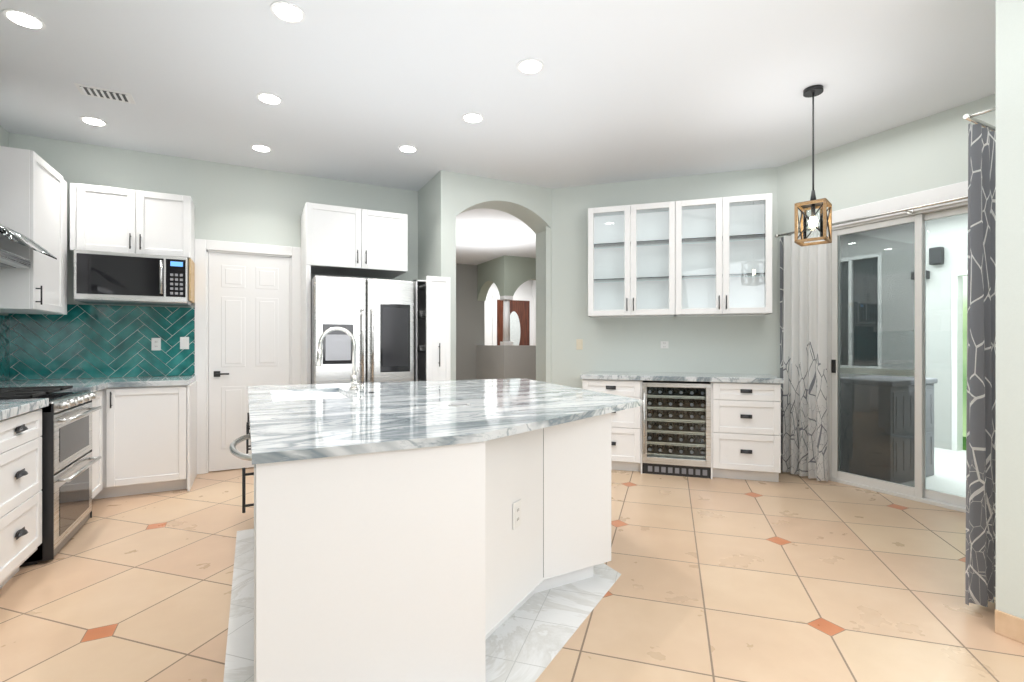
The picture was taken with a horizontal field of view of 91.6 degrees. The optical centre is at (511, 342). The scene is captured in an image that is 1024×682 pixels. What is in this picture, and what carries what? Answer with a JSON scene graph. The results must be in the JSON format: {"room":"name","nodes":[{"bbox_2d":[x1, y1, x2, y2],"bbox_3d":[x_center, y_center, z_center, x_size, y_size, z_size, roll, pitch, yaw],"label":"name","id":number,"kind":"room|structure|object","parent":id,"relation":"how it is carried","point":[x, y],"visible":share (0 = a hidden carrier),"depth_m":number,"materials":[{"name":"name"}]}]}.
{"room":"kitchen","nodes":[
{"label":"kitchen","id":0,"kind":"room"},
{"bbox_2d":[0,126,8,381],"bbox_3d":[-2.259,-0.250,0.294,0.120,3.000,8.840,0,0,-27],"label":"wall","id":1,"kind":"structure","parent":0,"point":[4,137],"depth_m":4.07,"materials":[{"name":"grey paint"}]},
{"bbox_2d":[0,314,11,381],"bbox_3d":[-3.731,-0.013,3.302,0.030,0.644,1.898,0,0,-27],"label":"tile backsplash","id":2,"kind":"structure","parent":1,"relation":"attached to","point":[5,321],"depth_m":4.06,"materials":[{"name":"teal tile"}]},
{"bbox_2d":[0,224,56,268],"bbox_3d":[-3.219,-1.117,2.944,0.607,1.263,0.750,0,0,-27],"label":"range hood","id":3,"kind":"object","parent":1,"relation":"attached to","point":[9,260],"visible":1,"depth_m":3.07,"materials":[{"name":"silver metal"}]},
{"bbox_2d":[0,146,66,314],"bbox_3d":[-3.625,-0.770,3.622,0.512,1.080,0.768,0,0,-27],"label":"upper cabinet","id":4,"kind":"object","parent":1,"relation":"attached to","point":[33,195],"visible":1,"depth_m":3.40,"materials":[{"name":"white wood"}]},
{"bbox_2d":[9,133,417,379],"bbox_3d":[-2.667,-0.250,5.004,3.490,3.000,0.140,0,0,-27],"label":"wall","id":5,"kind":"structure","parent":0,"point":[237,203],"depth_m":4.86,"materials":[{"name":"grey paint"}]},
{"bbox_2d":[12,304,194,379],"bbox_3d":[-3.579,-0.013,4.429,1.278,0.644,0.038,0,0,-27],"label":"tile backsplash","id":6,"kind":"structure","parent":5,"relation":"attached to","point":[93,341],"depth_m":4.42,"materials":[{"name":"teal tile"}]},
{"bbox_2d":[70,183,194,306],"bbox_3d":[-3.285,-0.827,4.344,0.835,0.966,0.458,0,0,-27],"label":"upper cabinet","id":7,"kind":"object","parent":5,"relation":"attached to","point":[131,247],"visible":1,"depth_m":4.22,"materials":[{"name":"white wood"}]},
{"bbox_2d":[195,239,300,473],"bbox_3d":[-2.624,0.130,4.997,0.940,2.240,0.132,0,0,-27],"label":"door frame","id":8,"kind":"structure","parent":5,"relation":"attached to","point":[203,248],"depth_m":4.79,"materials":[{"name":"white wood"}]},
{"bbox_2d":[209,252,289,471],"bbox_3d":[-2.606,0.182,4.962,0.716,2.120,0.085,0,0,-27],"label":"pantry door","id":9,"kind":"structure","parent":5,"relation":"in","point":[249,320],"depth_m":4.93,"materials":[{"name":"white wood"}]},
{"bbox_2d":[301,202,407,384],"bbox_3d":[-1.618,-0.030,5.098,0.959,2.560,0.652,0,0,-27],"label":"upper cabinet","id":10,"kind":"object","parent":5,"relation":"attached to","point":[344,241],"visible":0.96,"depth_m":4.83,"materials":[{"name":"white wood"}]},
{"bbox_2d":[418,184,425,279],"bbox_3d":[-0.932,-0.250,5.644,0.180,3.000,0.560,0,0,-27],"label":"wall","id":11,"kind":"structure","parent":0,"point":[422,192],"depth_m":5.59,"materials":[{"name":"grey paint"}]},
{"bbox_2d":[456,264,484,379],"bbox_3d":[-2.122,-0.250,10.569,3.320,3.000,0.120,0,0,-27],"label":"wall","id":12,"kind":"structure","parent":0,"point":[470,322],"depth_m":11.09,"materials":[{"name":"grey paint"}]},
{"bbox_2d":[476,257,498,379],"bbox_3d":[-0.431,-0.250,10.708,0.210,3.000,1.190,0,0,-27],"label":"wall","id":13,"kind":"structure","parent":0,"point":[487,356],"depth_m":10.71,"materials":[{"name":"grey paint"}]},
{"bbox_2d":[426,170,551,382],"bbox_3d":[-0.152,-0.250,5.530,1.460,3.000,0.360,0,0,-27],"label":"wall","id":14,"kind":"structure","parent":0,"point":[445,198],"depth_m":5.32,"materials":[{"name":"grey paint"}]},
{"bbox_2d":[0,0,995,264],"bbox_3d":[0.126,-1.800,5.179,8.850,0.100,15.320,0,0,-27],"label":"ceiling","id":15,"kind":"structure","parent":0,"point":[613,91],"depth_m":3.34,"materials":[{"name":"white paint"}]},
{"bbox_2d":[2,9,45,29],"bbox_3d":[-2.633,-1.746,2.690,0.170,0.008,0.170,0,0,-27],"label":"recessed light","id":16,"kind":"object","parent":15,"relation":"in","point":[24,19],"visible":1,"depth_m":2.68,"materials":[{"name":"white"}]},
{"bbox_2d":[80,116,107,125],"bbox_3d":[-3.295,-1.746,3.924,0.170,0.008,0.170,0,0,-27],"label":"recessed light","id":17,"kind":"object","parent":15,"relation":"in","point":[92,121],"visible":1,"depth_m":3.92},
{"bbox_2d":[74,83,135,103],"bbox_3d":[-2.846,-1.740,3.492,0.310,0.018,0.170,0,0,-27],"label":"ceiling vent","id":18,"kind":"object","parent":15,"relation":"in","point":[103,93],"visible":1,"depth_m":3.48,"materials":[{"name":"white metal"}]},
{"bbox_2d":[251,144,271,151],"bbox_3d":[-2.248,-1.746,4.467,0.170,0.008,0.170,0,0,-27],"label":"recessed light","id":19,"kind":"object","parent":15,"relation":"in","point":[260,148],"visible":1,"depth_m":4.46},
{"bbox_2d":[256,93,282,104],"bbox_3d":[-1.734,-1.746,3.562,0.170,0.008,0.170,0,0,-27],"label":"recessed light","id":20,"kind":"object","parent":15,"relation":"in","point":[270,98],"visible":1,"depth_m":3.55,"materials":[{"name":"white"}]},
{"bbox_2d":[270,1,304,22],"bbox_3d":[-1.183,-1.746,2.631,0.170,0.008,0.170,0,0,-27],"label":"recessed light","id":21,"kind":"object","parent":15,"relation":"in","point":[285,11],"visible":1,"depth_m":2.62,"materials":[{"name":"white"}]},
{"bbox_2d":[398,145,416,152],"bbox_3d":[-0.938,-1.746,4.481,0.170,0.008,0.170,0,0,-27],"label":"recessed light","id":22,"kind":"object","parent":15,"relation":"in","point":[407,148],"visible":1,"depth_m":4.46,"materials":[{"name":"white"}]},
{"bbox_2d":[462,113,483,122],"bbox_3d":[-0.302,-1.746,3.864,0.170,0.008,0.170,0,0,-27],"label":"recessed light","id":23,"kind":"object","parent":15,"relation":"in","point":[472,117],"visible":1,"depth_m":3.85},
{"bbox_2d":[517,58,543,73],"bbox_3d":[0.115,-1.746,3.146,0.170,0.008,0.170,0,0,-27],"label":"recessed light","id":24,"kind":"object","parent":15,"relation":"in","point":[530,66],"visible":1,"depth_m":3.14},
{"bbox_2d":[794,85,831,246],"bbox_3d":[2.075,-1.219,3.429,0.188,1.058,0.188,0,0,43],"label":"pendant light","id":25,"kind":"object","parent":15,"relation":"hanging from","point":[814,203],"visible":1,"depth_m":3.42,"materials":[{"name":"brown wood"}]},
{"bbox_2d":[485,280,531,344],"bbox_3d":[-0.461,-0.250,13.232,2.480,3.000,0.120,0,0,-27],"label":"wall","id":26,"kind":"structure","parent":0,"point":[524,289],"depth_m":13.12,"materials":[{"name":"white paint"}]},
{"bbox_2d":[492,295,532,344],"bbox_3d":[0.029,-0.010,13.395,1.220,2.520,0.038,0,0,-27],"label":"door frame","id":27,"kind":"structure","parent":26,"relation":"attached to","point":[494,315],"depth_m":13.15,"materials":[{"name":"white wood"}]},
{"bbox_2d":[497,299,529,344],"bbox_3d":[0.036,0.048,13.380,0.980,2.395,0.065,0,0,-27],"label":"front door","id":28,"kind":"structure","parent":26,"relation":"in","point":[519,322],"depth_m":13.40,"materials":[{"name":"brown wood"}]},
{"bbox_2d":[0,447,1023,681],"bbox_3d":[1.803,1.298,2.399,9.270,0.104,8.840,0,0,-27],"label":"floor","id":29,"kind":"structure","parent":0,"point":[788,577],"depth_m":2.50,"materials":[{"name":"tile"}]},
{"bbox_2d":[0,409,41,588],"bbox_3d":[-2.825,0.802,2.347,0.758,0.895,0.593,0,0,-27],"label":"base cabinet","id":30,"kind":"object","parent":29,"relation":"on","point":[20,439],"depth_m":2.52,"materials":[{"name":"white wood"}]},
{"bbox_2d":[0,398,48,419],"bbox_3d":[-2.544,0.333,1.831,0.783,0.045,1.791,0,0,-27],"label":"countertop","id":31,"kind":"structure","parent":30,"relation":"on","point":[8,408],"depth_m":2.54,"materials":[{"name":"white stone"}]},
{"bbox_2d":[0,386,101,566],"bbox_3d":[-3.095,0.771,3.008,0.832,0.958,0.760,0,0,-27],"label":"range","id":32,"kind":"object","parent":29,"relation":"on","point":[68,460],"visible":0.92,"depth_m":3.00,"materials":[{"name":"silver metal"}]},
{"bbox_2d":[13,388,107,498],"bbox_3d":[-3.439,0.802,3.531,0.758,0.895,0.475,0,0,-27],"label":"base cabinet","id":33,"kind":"object","parent":29,"relation":"on","point":[99,417],"depth_m":3.84,"materials":[{"name":"white wood"}]},
{"bbox_2d":[0,380,107,391],"bbox_3d":[-3.428,0.333,3.537,0.783,0.045,0.480,0,0,-27],"label":"countertop","id":34,"kind":"structure","parent":33,"relation":"on","point":[91,387],"depth_m":3.64,"materials":[{"name":"grey stone"}]},
{"bbox_2d":[116,380,196,496],"bbox_3d":[-3.108,0.802,4.346,0.560,0.895,0.617,0,0,-27],"label":"base cabinet","id":35,"kind":"object","parent":29,"relation":"on","point":[144,435],"depth_m":4.10,"materials":[{"name":"white wood"}]},
{"bbox_2d":[0,376,195,387],"bbox_3d":[-3.448,0.333,4.158,1.320,0.045,0.637,0,0,-27],"label":"countertop","id":36,"kind":"structure","parent":35,"relation":"on","point":[163,381],"depth_m":4.10,"materials":[{"name":"grey stone"}]},
{"bbox_2d":[311,275,413,383],"bbox_3d":[-1.532,0.319,4.975,0.910,1.862,0.916,0,0,-27],"label":"refrigerator","id":37,"kind":"object","parent":29,"relation":"on","point":[375,317],"visible":0.5,"depth_m":4.61,"materials":[{"name":"silver metal"}]},
{"bbox_2d":[229,431,610,681],"bbox_3d":[-0.543,0.795,2.844,1.826,0.910,2.350,0,0,-27],"label":"kitchen island","id":38,"kind":"object","parent":29,"relation":"on","point":[426,531],"depth_m":1.64,"materials":[{"name":"white wood"}]},
{"bbox_2d":[237,378,642,466],"bbox_3d":[-0.377,0.325,2.975,2.150,0.030,2.490,0,0,-27],"label":"island countertop","id":39,"kind":"structure","parent":38,"relation":"on","point":[289,423],"depth_m":2.25,"materials":[{"name":"white stone"}]},
{"bbox_2d":[223,529,620,681],"bbox_3d":[-0.441,1.248,2.655,1.860,0.003,2.420,0,0,-27],"label":"floor","id":40,"kind":"structure","parent":29,"relation":"on","point":[528,639],"depth_m":2.20,"materials":[{"name":"white tile"}]},
{"bbox_2d":[413,276,449,380],"bbox_3d":[-0.939,0.310,5.169,0.240,1.880,1.152,0,0,-27],"label":"pantry","id":41,"kind":"object","parent":29,"relation":"on","point":[431,328],"visible":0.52,"depth_m":4.72,"materials":[{"name":"white wood"}]},
{"bbox_2d":[580,371,783,481],"bbox_3d":[1.619,0.781,4.928,1.788,0.939,0.652,0,0,18],"label":"base cabinet","id":42,"kind":"object","parent":29,"relation":"on","point":[712,425],"visible":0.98,"depth_m":4.67,"materials":[{"name":"white wood"}]},
{"bbox_2d":[840,375,937,482],"bbox_3d":[3.532,0.787,4.714,0.810,0.915,0.500,0,0,-27],"label":"storage cabinet","id":43,"kind":"object","parent":29,"relation":"on","point":[930,396],"depth_m":4.51,"materials":[{"name":"grey wood"}]},
{"bbox_2d":[499,255,535,379],"bbox_3d":[0.845,-0.250,10.581,2.360,3.000,0.210,0,0,-27],"label":"wall","id":44,"kind":"structure","parent":0,"point":[508,275],"depth_m":10.08,"materials":[{"name":"grey paint"}]},
{"bbox_2d":[500,296,512,345],"bbox_3d":[-0.111,-0.450,10.080,0.200,1.000,0.200,0,0,-27],"label":"column","id":45,"kind":"structure","parent":44,"relation":"on","point":[506,320],"depth_m":10.02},
{"bbox_2d":[532,280,535,344],"bbox_3d":[0.982,-0.250,13.012,0.120,3.000,1.600,0,0,-27],"label":"wall","id":46,"kind":"structure","parent":0,"point":[534,307],"depth_m":13.59,"materials":[{"name":"white paint"}]},
{"bbox_2d":[546,167,776,388],"bbox_3d":[1.578,-0.250,5.349,2.463,3.000,0.120,0,0,18],"label":"wall","id":47,"kind":"structure","parent":0,"point":[741,344],"depth_m":5.35,"materials":[{"name":"grey paint"}]},
{"bbox_2d":[588,208,607,316],"bbox_3d":[0.856,-0.843,5.326,0.248,1.124,0.279,0,0,-27],"label":"upper cabinet","id":48,"kind":"object","parent":47,"relation":"attached to","point":[590,314],"depth_m":5.17,"materials":[{"name":"white wood"}]},
{"bbox_2d":[592,205,623,312],"bbox_3d":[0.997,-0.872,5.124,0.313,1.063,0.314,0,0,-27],"label":"door","id":49,"kind":"structure","parent":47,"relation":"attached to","point":[607,222],"depth_m":5.41,"materials":[{"name":"white wood"}]},
{"bbox_2d":[592,196,747,317],"bbox_3d":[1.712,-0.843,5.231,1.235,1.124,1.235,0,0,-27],"label":"upper cabinet","id":50,"kind":"object","parent":47,"relation":"attached to","point":[705,257],"depth_m":5.06,"materials":[{"name":"white wood"}]},
{"bbox_2d":[732,194,767,308],"bbox_3d":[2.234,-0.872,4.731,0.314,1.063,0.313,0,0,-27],"label":"door","id":51,"kind":"structure","parent":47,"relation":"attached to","point":[749,212],"depth_m":4.99,"materials":[{"name":"white wood"}]},
{"bbox_2d":[748,193,771,314],"bbox_3d":[2.466,-0.843,4.815,0.279,1.124,0.248,0,0,-27],"label":"upper cabinet","id":52,"kind":"object","parent":47,"relation":"attached to","point":[750,311],"depth_m":4.66,"materials":[{"name":"white wood"}]},
{"bbox_2d":[777,94,995,376],"bbox_3d":[3.205,-0.250,3.987,0.120,3.000,2.470,0,0,-27],"label":"wall","id":53,"kind":"structure","parent":0,"point":[926,153],"depth_m":4.12,"materials":[{"name":"grey paint"}]},
{"bbox_2d":[775,107,995,237],"bbox_3d":[2.398,-1.040,3.542,1.718,0.044,2.178,0,0,-27],"label":"curtain rod","id":54,"kind":"object","parent":53,"relation":"attached to","point":[968,117],"visible":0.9,"depth_m":3.75,"materials":[{"name":"silver metal"}]},
{"bbox_2d":[780,230,827,480],"bbox_3d":[2.690,0.104,4.610,0.082,2.252,0.450,0,0,-27],"label":"curtain","id":55,"kind":"object","parent":54,"relation":"hanging from","point":[803,356],"visible":1,"depth_m":4.60,"materials":[{"name":"white fabric"}]},
{"bbox_2d":[965,123,995,606],"bbox_3d":[2.300,0.099,2.397,0.390,2.242,0.076,0,0,-27],"label":"curtain","id":56,"kind":"object","parent":54,"relation":"hanging from","point":[980,575],"visible":0.62,"depth_m":2.33,"materials":[{"name":"grey fabric"}]},
{"bbox_2d":[815,181,967,512],"bbox_3d":[3.214,0.035,3.936,0.121,2.430,1.560,0,0,-27],"label":"door frame","id":57,"kind":"structure","parent":53,"relation":"attached to","point":[919,218],"depth_m":4.16,"materials":[{"name":"white metal"}]},
{"bbox_2d":[840,213,967,449],"bbox_3d":[5.221,-0.125,5.747,0.120,2.750,4.840,0,0,-27],"label":"wall","id":58,"kind":"structure","parent":0,"point":[935,314],"depth_m":5.93,"materials":[{"name":"paint"}]},
{"bbox_2d":[840,253,881,368],"bbox_3d":[4.653,-0.410,6.810,0.110,1.520,0.770,0,0,-27],"label":"window","id":59,"kind":"structure","parent":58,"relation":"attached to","point":[859,310],"depth_m":6.72,"materials":[{"name":"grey glass"}]},
{"bbox_2d":[911,270,929,279],"bbox_3d":[4.947,-0.820,6.033,0.097,0.100,0.160,0,0,-27],"label":"sconce","id":60,"kind":"object","parent":58,"relation":"attached to","point":[927,277],"depth_m":5.97,"materials":[{"name":"black metal"}]},
{"bbox_2d":[929,247,943,264],"bbox_3d":[5.025,-1.030,5.894,0.087,0.200,0.120,0,0,-27],"label":"sconce","id":61,"kind":"object","parent":58,"relation":"attached to","point":[934,257],"depth_m":5.86,"materials":[{"name":"black metal"}]},
{"bbox_2d":[952,270,966,450],"bbox_3d":[5.407,0.210,5.388,0.140,2.080,0.990,0,0,-27],"label":"window","id":62,"kind":"structure","parent":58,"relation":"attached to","point":[959,378],"depth_m":5.78,"materials":[{"name":"white glass"}]},
{"bbox_2d":[996,0,1023,618],"bbox_3d":[2.906,-0.250,2.509,1.770,3.000,0.120,0,0,-27],"label":"wall","id":63,"kind":"structure","parent":0,"point":[1009,306],"depth_m":2.11,"materials":[{"name":"white paint"}]},
{"bbox_3d":[3.110,-0.250,0.323,0.120,3.000,3.950,0,0,-27],"label":"wall","id":64,"kind":"structure","parent":0,"visible":0},
{"bbox_2d":[995,609,1023,643],"bbox_3d":[2.997,1.200,0.399,0.012,0.100,3.950,0,0,-27],"label":"baseboard","id":65,"kind":"structure","parent":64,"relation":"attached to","point":[1010,626],"depth_m":2.11,"materials":[{"name":"tile"}]},
{"label":"outside","id":66,"kind":"structure","parent":0,"visible":0},
{"bbox_2d":[963,437,965,449],"bbox_3d":[5.753,1.290,6.079,1.130,0.080,4.500,0,0,-27],"label":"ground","id":67,"kind":"structure","parent":66,"point":[964,443],"depth_m":6.20,"materials":[{"name":"green plant"}]},
{"bbox_2d":[963,276,966,436],"bbox_3d":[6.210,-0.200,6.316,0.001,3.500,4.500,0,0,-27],"label":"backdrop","id":68,"kind":"structure","parent":66,"point":[964,352],"depth_m":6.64,"materials":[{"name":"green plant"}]}
]}

